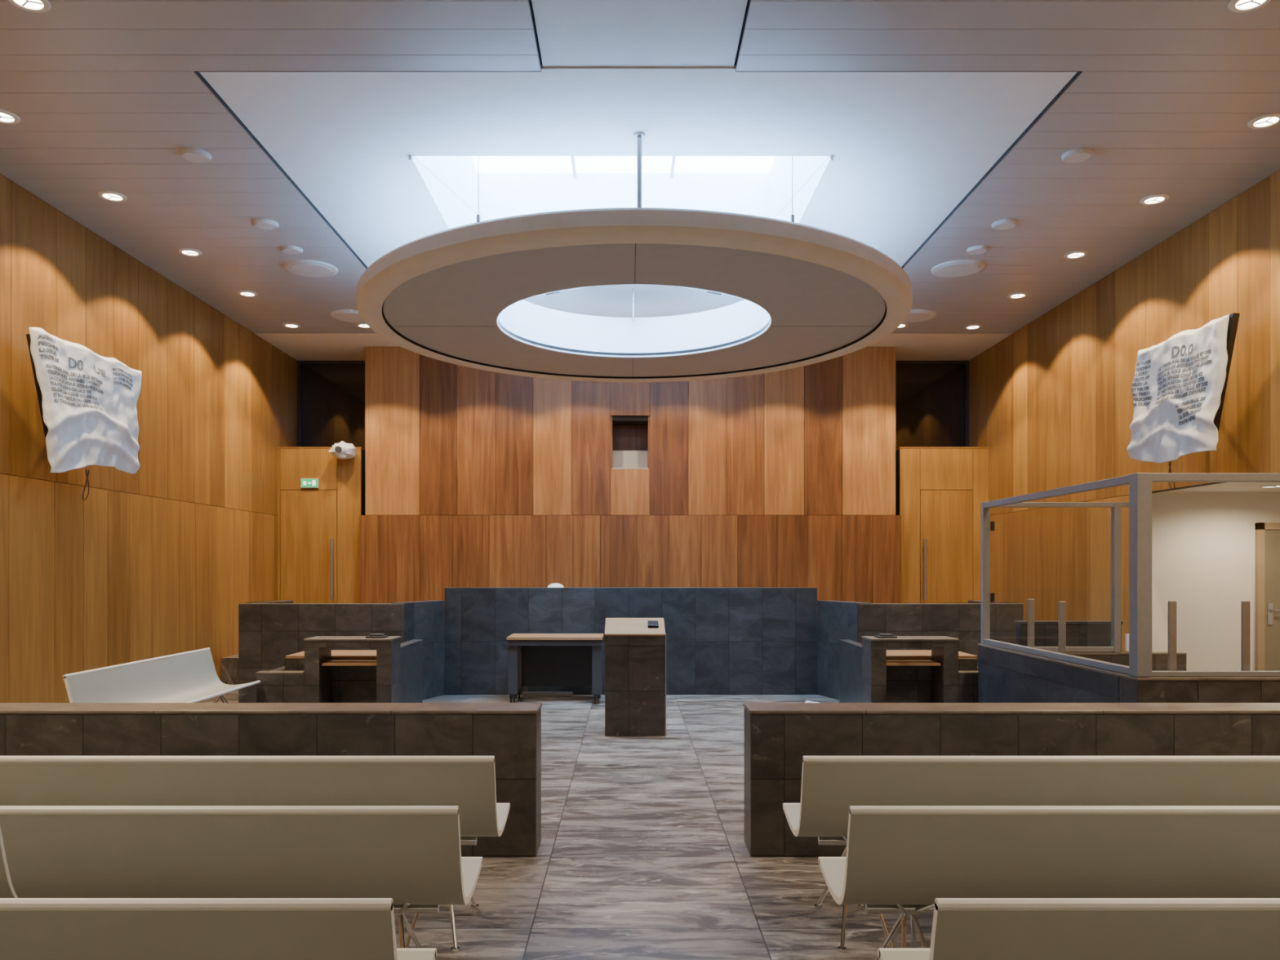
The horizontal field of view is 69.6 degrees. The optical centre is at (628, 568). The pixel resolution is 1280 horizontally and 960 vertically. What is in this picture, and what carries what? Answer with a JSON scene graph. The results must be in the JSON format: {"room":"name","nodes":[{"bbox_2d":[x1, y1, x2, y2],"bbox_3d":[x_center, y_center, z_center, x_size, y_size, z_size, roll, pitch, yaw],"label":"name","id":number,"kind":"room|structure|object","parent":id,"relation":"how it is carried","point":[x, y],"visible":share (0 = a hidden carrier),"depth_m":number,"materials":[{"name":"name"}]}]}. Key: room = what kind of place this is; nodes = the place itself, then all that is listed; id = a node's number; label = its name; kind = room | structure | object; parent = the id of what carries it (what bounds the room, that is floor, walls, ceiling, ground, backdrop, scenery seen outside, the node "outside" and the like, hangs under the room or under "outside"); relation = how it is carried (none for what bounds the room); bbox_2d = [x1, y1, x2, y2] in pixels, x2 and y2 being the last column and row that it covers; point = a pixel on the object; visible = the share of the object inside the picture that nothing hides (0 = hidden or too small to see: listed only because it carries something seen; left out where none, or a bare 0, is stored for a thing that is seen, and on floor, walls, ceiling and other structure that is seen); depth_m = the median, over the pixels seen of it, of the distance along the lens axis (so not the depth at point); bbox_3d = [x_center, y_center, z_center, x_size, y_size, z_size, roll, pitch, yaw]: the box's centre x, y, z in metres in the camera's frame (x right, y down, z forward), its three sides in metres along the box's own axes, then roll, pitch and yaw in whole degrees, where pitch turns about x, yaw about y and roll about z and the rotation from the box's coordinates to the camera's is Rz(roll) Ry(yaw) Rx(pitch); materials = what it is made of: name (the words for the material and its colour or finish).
{"room":"courtroom","nodes":[
{"label":"courtroom","id":0,"kind":"room"},
{"bbox_2d":[0,173,297,702],"bbox_3d":[-5.795,-1.100,7.000,0.150,5.600,20.000,0,0,0],"label":"wall","id":1,"kind":"structure","parent":0,"point":[161,559],"depth_m":10.61,"materials":[{"name":"brown wood"}]},
{"bbox_2d":[26,327,142,500],"bbox_3d":[-5.420,-1.448,9.079,0.638,1.547,1.381,0,0,0],"label":"wall sculpture","id":2,"kind":"object","parent":1,"relation":"attached to","point":[87,400],"visible":1,"depth_m":8.91,"materials":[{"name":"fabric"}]},
{"bbox_2d":[26,333,88,500],"bbox_3d":[-5.539,-1.417,9.105,0.473,1.486,1.270,0,0,9],"label":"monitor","id":3,"kind":"object","parent":2,"relation":"on","point":[60,367],"depth_m":8.65,"materials":[{"name":"white paper"}]},
{"bbox_2d":[37,334,133,411],"bbox_3d":[-5.240,-1.847,8.998,0.084,0.615,1.184,0,0,13],"label":"print","id":4,"kind":"object","parent":2,"relation":"attached to","point":[71,375],"depth_m":8.88},
{"bbox_2d":[277,446,364,603],"bbox_3d":[-5.040,-0.145,15.960,1.360,3.690,1.880,0,0,0],"label":"wall","id":5,"kind":"structure","parent":0,"point":[346,476],"depth_m":15.02,"materials":[{"name":"brown wood"}]},
{"bbox_2d":[280,489,337,603],"bbox_3d":[-5.215,-0.022,14.988,0.919,2.524,0.115,0,0,0],"label":"door","id":6,"kind":"structure","parent":5,"relation":"in","point":[308,517],"depth_m":15.02,"materials":[{"name":"brown wood"}]},
{"bbox_2d":[300,478,318,488],"bbox_3d":[-5.189,-1.395,14.993,0.280,0.150,0.042,0,0,0],"label":"exit sign","id":7,"kind":"object","parent":5,"relation":"attached to","point":[304,482],"visible":1,"depth_m":14.98,"materials":[{"name":"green plastic"}]},
{"bbox_2d":[328,440,356,459],"bbox_3d":[-4.594,-1.909,14.818,0.417,0.288,0.368,0,0,-33],"label":"security camera","id":8,"kind":"object","parent":5,"relation":"attached to","point":[342,450],"visible":1,"depth_m":14.73,"materials":[{"name":"white plastic"}]},
{"bbox_2d":[198,689,933,959],"bbox_3d":[0.075,1.750,7.000,11.990,0.100,20.000,0,0,0],"label":"floor","id":9,"kind":"structure","parent":0,"point":[643,854],"depth_m":5.18,"materials":[{"name":"stone"}]},
{"bbox_2d":[62,647,260,702],"bbox_3d":[-4.197,1.267,8.530,0.585,0.864,2.500,0,0,0],"label":"bench","id":10,"kind":"object","parent":9,"relation":"on","point":[188,677],"visible":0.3,"depth_m":8.52,"materials":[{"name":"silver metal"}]},
{"bbox_2d":[0,897,436,959],"bbox_3d":[-2.850,1.267,2.593,4.500,0.864,0.585,0,0,0],"label":"bench","id":11,"kind":"object","parent":9,"relation":"on","point":[31,928],"visible":1,"depth_m":2.34,"materials":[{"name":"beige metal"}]},
{"bbox_2d":[0,805,483,947],"bbox_3d":[-2.850,1.267,3.503,4.500,0.864,0.585,0,0,0],"label":"bench","id":12,"kind":"object","parent":9,"relation":"on","point":[411,855],"visible":0.8,"depth_m":3.28,"materials":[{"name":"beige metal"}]},
{"bbox_2d":[0,755,510,952],"bbox_3d":[-2.850,1.267,4.373,4.500,0.864,0.585,0,0,0],"label":"bench","id":13,"kind":"object","parent":9,"relation":"on","point":[468,783],"visible":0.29,"depth_m":4.13,"materials":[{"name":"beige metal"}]},
{"bbox_2d":[255,635,422,702],"bbox_3d":[-3.250,1.224,10.662,1.450,0.959,1.676,0,0,0],"label":"desk","id":14,"kind":"object","parent":9,"relation":"on","point":[393,672],"visible":0.77,"depth_m":9.97,"materials":[{"name":"stone"}]},
{"bbox_2d":[365,633,388,638],"bbox_3d":[-2.730,0.725,10.000,0.200,0.039,0.180,0,0,0],"label":"control unit","id":15,"kind":"object","parent":14,"relation":"on","point":[372,635],"visible":1,"depth_m":9.92,"materials":[{"name":"black plastic"}]},
{"bbox_2d":[522,691,573,696],"bbox_3d":[-1.085,1.675,12.350,0.670,0.049,0.140,0,0,0],"label":"duct","id":16,"kind":"object","parent":9,"relation":"on","point":[524,693],"visible":1,"depth_m":12.28,"materials":[{"name":"metal"}]},
{"bbox_2d":[506,633,603,703],"bbox_3d":[-0.930,1.277,11.875,1.200,0.844,0.650,0,0,0],"label":"table","id":17,"kind":"object","parent":9,"relation":"on","point":[534,660],"visible":0.98,"depth_m":12.10,"materials":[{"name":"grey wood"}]},
{"bbox_2d":[238,587,1023,702],"bbox_3d":[0.030,0.980,12.471,9.852,1.451,1.858,0,0,0],"label":"bench","id":18,"kind":"object","parent":9,"relation":"on","point":[720,641],"depth_m":12.46,"materials":[{"name":"stone"}]},
{"bbox_2d":[546,582,564,587],"bbox_3d":[-1.030,0.380,13.000,0.250,0.360,0.250,0,0,0],"label":"desk lamp","id":19,"kind":"object","parent":18,"relation":"on","point":[555,584],"visible":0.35,"depth_m":12.92,"materials":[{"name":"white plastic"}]},
{"bbox_2d":[604,617,666,736],"bbox_3d":[0.069,1.110,9.589,0.626,1.178,0.470,0,0,0],"label":"lectern","id":20,"kind":"object","parent":9,"relation":"on","point":[635,648],"visible":1,"depth_m":9.36,"materials":[{"name":"stone"}]},
{"bbox_2d":[804,700,818,702],"bbox_3d":[2.310,1.669,11.260,0.416,0.058,0.300,0,0,34],"label":"paper sheet","id":21,"kind":"object","parent":9,"relation":"on","point":[806,701],"visible":0.07,"depth_m":11.41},
{"bbox_2d":[839,635,977,702],"bbox_3d":[3.310,1.224,10.662,1.450,0.959,1.676,0,0,0],"label":"desk","id":22,"kind":"object","parent":9,"relation":"on","point":[869,672],"visible":0.63,"depth_m":10.13,"materials":[{"name":"stone"}]},
{"bbox_2d":[874,633,897,638],"bbox_3d":[2.790,0.725,10.000,0.200,0.039,0.180,0,0,0],"label":"control unit","id":23,"kind":"object","parent":22,"relation":"on","point":[880,635],"visible":1,"depth_m":9.92,"materials":[{"name":"black plastic"}]},
{"bbox_2d":[782,755,1279,952],"bbox_3d":[3.030,1.267,4.373,4.500,0.864,0.585,0,0,0],"label":"bench","id":24,"kind":"object","parent":9,"relation":"on","point":[830,784],"visible":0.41,"depth_m":4.13,"materials":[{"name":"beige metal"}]},
{"bbox_2d":[817,805,1279,959],"bbox_3d":[3.030,1.267,3.503,4.500,0.864,0.585,0,0,0],"label":"bench","id":25,"kind":"object","parent":9,"relation":"on","point":[898,860],"visible":0.92,"depth_m":3.28,"materials":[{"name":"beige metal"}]},
{"bbox_2d":[1014,621,1123,652],"bbox_3d":[4.800,1.135,10.060,1.120,1.129,0.140,0,0,0],"label":"wall","id":26,"kind":"structure","parent":9,"relation":"on","point":[1078,633],"depth_m":10.00,"materials":[{"name":"stone"}]},
{"bbox_2d":[877,897,1279,959],"bbox_3d":[3.030,1.267,2.593,4.500,0.864,0.585,0,0,0],"label":"bench","id":27,"kind":"object","parent":9,"relation":"on","point":[963,928],"visible":1,"depth_m":2.34,"materials":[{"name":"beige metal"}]},
{"bbox_2d":[977,643,1279,702],"bbox_3d":[4.775,1.244,8.230,2.162,0.909,3.072,0,0,0],"label":"wall","id":28,"kind":"structure","parent":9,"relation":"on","point":[1005,675],"depth_m":7.63,"materials":[{"name":"stone"}]},
{"bbox_2d":[1027,599,1034,647],"bbox_3d":[3.885,0.539,8.900,0.090,0.499,0.080,0,0,0],"label":"stanchion","id":29,"kind":"object","parent":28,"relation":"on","point":[1030,602],"visible":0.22,"depth_m":8.89,"materials":[{"name":"grey metal"}]},
{"bbox_2d":[1057,601,1066,653],"bbox_3d":[3.885,0.539,8.260,0.090,0.499,0.080,0,0,0],"label":"stanchion","id":30,"kind":"object","parent":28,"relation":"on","point":[1061,605],"visible":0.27,"depth_m":8.25,"materials":[{"name":"grey metal"}]},
{"bbox_2d":[1125,634,1128,651],"bbox_3d":[5.265,0.770,9.630,0.130,0.180,0.040,0,0,0],"label":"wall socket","id":31,"kind":"object","parent":28,"relation":"attached to","point":[1126,635],"visible":0.18,"depth_m":9.62,"materials":[{"name":"white plastic"}]},
{"bbox_2d":[981,472,1279,676],"bbox_3d":[4.775,0.088,8.220,2.150,1.581,3.030,0,0,0],"label":"frame","id":32,"kind":"object","parent":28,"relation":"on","point":[1140,504],"visible":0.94,"depth_m":6.79,"materials":[{"name":"paint"}]},
{"bbox_2d":[1168,600,1176,671],"bbox_3d":[4.070,0.514,6.900,0.090,0.549,0.070,0,0,0],"label":"stanchion","id":33,"kind":"object","parent":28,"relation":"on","point":[1171,604],"visible":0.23,"depth_m":6.89,"materials":[{"name":"grey metal"}]},
{"bbox_2d":[1240,600,1250,671],"bbox_3d":[4.620,0.514,6.900,0.090,0.549,0.070,0,0,0],"label":"stanchion","id":34,"kind":"object","parent":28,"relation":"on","point":[1245,605],"visible":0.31,"depth_m":6.89,"materials":[{"name":"grey metal"}]},
{"bbox_2d":[359,346,901,603],"bbox_3d":[0.030,-0.950,15.395,8.754,5.300,1.010,0,0,0],"label":"wall","id":35,"kind":"structure","parent":0,"point":[474,477],"depth_m":14.90,"materials":[{"name":"brown wood"}]},
{"bbox_2d":[297,360,364,448],"bbox_3d":[-4.996,-2.800,15.945,1.448,1.600,0.090,0,0,0],"label":"window","id":36,"kind":"structure","parent":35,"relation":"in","point":[331,394],"depth_m":15.95,"materials":[{"name":"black glass"}]},
{"bbox_2d":[895,360,968,448],"bbox_3d":[5.101,-2.800,15.945,1.538,1.600,0.090,0,0,0],"label":"window","id":37,"kind":"structure","parent":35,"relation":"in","point":[932,397],"depth_m":15.95,"materials":[{"name":"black glass"}]},
{"bbox_2d":[0,0,1279,360],"bbox_3d":[0.075,-3.698,7.000,11.990,0.204,20.000,0,0,0],"label":"ceiling","id":38,"kind":"structure","parent":0,"point":[941,122],"depth_m":7.38,"materials":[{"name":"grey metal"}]},
{"bbox_2d":[0,109,20,124],"bbox_3d":[-4.980,-3.594,7.320,0.250,0.012,0.250,0,0,0],"label":"recessed light","id":39,"kind":"object","parent":38,"relation":"in","point":[6,117],"visible":1,"depth_m":7.34,"materials":[{"name":"white plastic"}]},
{"bbox_2d":[8,0,51,13],"bbox_3d":[-3.800,-3.594,5.830,0.250,0.012,0.250,0,0,0],"label":"recessed light","id":40,"kind":"object","parent":38,"relation":"in","point":[33,6],"visible":1,"depth_m":5.87,"materials":[{"name":"white plastic"}]},
{"bbox_2d":[97,191,127,201],"bbox_3d":[-4.980,-3.594,8.895,0.250,0.012,0.250,0,0,0],"label":"recessed light","id":41,"kind":"object","parent":38,"relation":"in","point":[112,196],"visible":1,"depth_m":8.89,"materials":[{"name":"white plastic"}]},
{"bbox_2d":[177,248,202,256],"bbox_3d":[-4.980,-3.594,10.470,0.250,0.012,0.250,0,0,0],"label":"recessed light","id":42,"kind":"object","parent":38,"relation":"in","point":[186,251],"visible":1,"depth_m":10.45,"materials":[{"name":"white plastic"}]},
{"bbox_2d":[178,147,212,163],"bbox_3d":[-3.760,-3.585,8.000,0.260,0.030,0.260,0,0,0],"label":"smoke detector","id":43,"kind":"object","parent":38,"relation":"attached to","point":[192,154],"depth_m":7.96,"materials":[{"name":"white plastic"}]},
{"bbox_2d":[237,290,257,297],"bbox_3d":[-4.980,-3.594,12.045,0.250,0.012,0.250,0,0,0],"label":"recessed light","id":44,"kind":"object","parent":38,"relation":"in","point":[244,293],"visible":1,"depth_m":12.03,"materials":[{"name":"white plastic"}]},
{"bbox_2d":[252,218,279,230],"bbox_3d":[-3.780,-3.585,9.600,0.260,0.030,0.260,0,0,0],"label":"smoke detector","id":45,"kind":"object","parent":38,"relation":"attached to","point":[264,224],"visible":1,"depth_m":9.56,"materials":[{"name":"white plastic"}]},
{"bbox_2d":[282,323,300,328],"bbox_3d":[-4.980,-3.594,13.620,0.250,0.012,0.250,0,0,0],"label":"recessed light","id":46,"kind":"object","parent":38,"relation":"in","point":[286,325],"visible":1,"depth_m":13.60,"materials":[{"name":"white plastic"}]},
{"bbox_2d":[280,244,302,254],"bbox_3d":[-3.790,-3.585,10.370,0.240,0.030,0.240,0,0,0],"label":"smoke detector","id":47,"kind":"object","parent":38,"relation":"attached to","point":[292,250],"depth_m":10.32,"materials":[{"name":"white plastic"}]},
{"bbox_2d":[283,259,337,277],"bbox_3d":[-3.800,-3.585,11.030,0.620,0.030,0.620,0,0,0],"label":"ceiling speaker","id":48,"kind":"object","parent":38,"relation":"attached to","point":[307,268],"depth_m":10.97},
{"bbox_2d":[330,309,364,322],"bbox_3d":[-3.910,-3.585,13.100,0.620,0.030,0.620,0,0,0],"label":"ceiling speaker","id":49,"kind":"object","parent":38,"relation":"attached to","point":[346,315],"depth_m":13.00},
{"bbox_2d":[355,323,370,328],"bbox_3d":[-3.900,-3.594,13.620,0.250,0.012,0.250,0,0,0],"label":"recessed light","id":50,"kind":"object","parent":38,"relation":"in","point":[359,325],"visible":0.73,"depth_m":13.61,"materials":[{"name":"white plastic"}]},
{"bbox_2d":[413,155,829,228],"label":"skylight window","id":51,"kind":"structure","parent":38,"relation":"attached to","point":[509,185],"depth_m":11.70,"materials":[{"name":"glass"}]},
{"bbox_2d":[356,131,912,382],"bbox_3d":[0.060,-3.171,10.460,6.040,0.943,6.040,0,0,0],"label":"ring","id":52,"kind":"object","parent":38,"relation":"hanging from","point":[811,295],"visible":1,"depth_m":9.22,"materials":[{"name":"white paint"}]},
{"bbox_2d":[897,323,907,328],"bbox_3d":[4.000,-3.594,13.620,0.250,0.012,0.250,0,0,0],"label":"recessed light","id":53,"kind":"object","parent":38,"relation":"in","point":[902,325],"visible":0.36,"depth_m":13.60,"materials":[{"name":"white plastic"}]},
{"bbox_2d":[902,309,936,322],"bbox_3d":[4.050,-3.585,13.100,0.620,0.030,0.620,0,0,0],"label":"ceiling speaker","id":54,"kind":"object","parent":38,"relation":"attached to","point":[916,315],"depth_m":13.00},
{"bbox_2d":[930,259,985,277],"bbox_3d":[3.940,-3.585,11.030,0.620,0.030,0.620,0,0,0],"label":"ceiling speaker","id":55,"kind":"object","parent":38,"relation":"attached to","point":[959,268],"depth_m":10.97},
{"bbox_2d":[964,324,982,329],"bbox_3d":[5.120,-3.594,13.700,0.250,0.012,0.250,0,0,0],"label":"recessed light","id":56,"kind":"object","parent":38,"relation":"in","point":[970,326],"visible":1,"depth_m":13.69,"materials":[{"name":"white plastic"}]},
{"bbox_2d":[966,244,989,254],"bbox_3d":[3.930,-3.585,10.370,0.240,0.030,0.240,0,0,0],"label":"cap","id":57,"kind":"object","parent":38,"relation":"attached to","point":[976,250],"depth_m":10.32,"materials":[{"name":"white plastic"}]},
{"bbox_2d":[991,218,1018,230],"bbox_3d":[3.920,-3.585,9.600,0.260,0.030,0.260,0,0,0],"label":"smoke detector","id":58,"kind":"object","parent":38,"relation":"attached to","point":[1005,224],"visible":1,"depth_m":9.56,"materials":[{"name":"white plastic"}]},
{"bbox_2d":[1007,292,1027,298],"bbox_3d":[5.120,-3.594,12.125,0.250,0.012,0.250,0,0,0],"label":"recessed light","id":59,"kind":"object","parent":38,"relation":"in","point":[1020,295],"visible":1,"depth_m":12.11,"materials":[{"name":"white plastic"}]},
{"bbox_2d":[1063,250,1088,258],"bbox_3d":[5.120,-3.594,10.550,0.250,0.012,0.250,0,0,0],"label":"recessed light","id":60,"kind":"object","parent":38,"relation":"in","point":[1078,254],"visible":1,"depth_m":10.54,"materials":[{"name":"white plastic"}]},
{"bbox_2d":[1061,147,1094,163],"bbox_3d":[3.900,-3.585,8.000,0.260,0.030,0.260,0,0,0],"label":"cap","id":61,"kind":"object","parent":38,"relation":"attached to","point":[1079,154],"depth_m":7.96,"materials":[{"name":"white plastic"}]},
{"bbox_2d":[1139,194,1168,204],"bbox_3d":[5.120,-3.594,8.975,0.250,0.012,0.250,0,0,0],"label":"recessed light","id":62,"kind":"object","parent":38,"relation":"in","point":[1157,198],"visible":1,"depth_m":8.97,"materials":[{"name":"white plastic"}]},
{"bbox_2d":[1227,0,1271,13],"bbox_3d":[3.940,-3.594,5.830,0.250,0.012,0.250,0,0,0],"label":"recessed light","id":63,"kind":"object","parent":38,"relation":"in","point":[1235,6],"visible":1,"depth_m":5.87,"materials":[{"name":"white plastic"}]},
{"bbox_2d":[1247,112,1279,128],"bbox_3d":[5.120,-3.594,7.400,0.250,0.012,0.250,0,0,0],"label":"recessed light","id":64,"kind":"object","parent":38,"relation":"in","point":[1268,120],"visible":1,"depth_m":7.40,"materials":[{"name":"white plastic"}]},
{"bbox_2d":[895,446,988,603],"bbox_3d":[5.145,-0.145,15.960,1.450,3.690,1.880,0,0,0],"label":"wall","id":65,"kind":"structure","parent":0,"point":[917,468],"depth_m":15.02,"materials":[{"name":"brown wood"}]},
{"bbox_2d":[920,489,973,603],"bbox_3d":[5.182,-0.022,14.988,0.853,2.524,0.115,0,0,0],"label":"door","id":66,"kind":"structure","parent":65,"relation":"in","point":[946,516],"depth_m":15.02,"materials":[{"name":"brown wood"}]},
{"bbox_2d":[968,169,1279,652],"bbox_3d":[5.945,-1.100,7.000,0.150,5.600,20.000,0,0,0],"label":"wall","id":67,"kind":"structure","parent":0,"point":[1051,402],"depth_m":11.44,"materials":[{"name":"brown wood"}]},
{"bbox_2d":[1126,312,1239,489],"bbox_3d":[5.540,-1.576,9.091,0.693,1.574,1.175,0,0,0],"label":"wall sculpture","id":68,"kind":"object","parent":67,"relation":"attached to","point":[1179,385],"visible":1,"depth_m":8.94,"materials":[{"name":"white paper"}]},
{"bbox_2d":[1131,343,1212,425],"bbox_3d":[5.328,-1.794,9.085,0.105,0.791,0.977,0,0,-9],"label":"print","id":69,"kind":"object","parent":68,"relation":"attached to","point":[1172,383],"depth_m":9.03},
{"bbox_2d":[1151,492,1279,671],"bbox_3d":[7.815,0.300,10.850,3.570,2.800,0.100,0,0,0],"label":"wall","id":70,"kind":"structure","parent":0,"point":[1203,543],"depth_m":10.80,"materials":[{"name":"white paint"}]},
{"bbox_2d":[1254,522,1279,671],"bbox_3d":[7.870,0.580,10.748,1.060,2.240,0.100,0,0,0],"label":"door","id":71,"kind":"structure","parent":70,"relation":"in","point":[1267,535],"depth_m":10.76,"materials":[{"name":"brown wood"}]},
{"bbox_2d":[1162,482,1279,492],"bbox_3d":[7.750,-0.950,8.500,3.700,0.100,4.600,0,0,0],"label":"ceiling","id":72,"kind":"structure","parent":0,"point":[1226,486],"depth_m":10.32,"materials":[{"name":"white paint"}]},
{"bbox_2d":[1258,484,1279,487],"bbox_3d":[6.950,-0.894,9.950,0.250,0.012,0.250,0,0,0],"label":"recessed light","id":73,"kind":"object","parent":72,"relation":"in","point":[1264,486],"visible":1,"depth_m":9.93,"materials":[{"name":"white plastic"}]}
]}

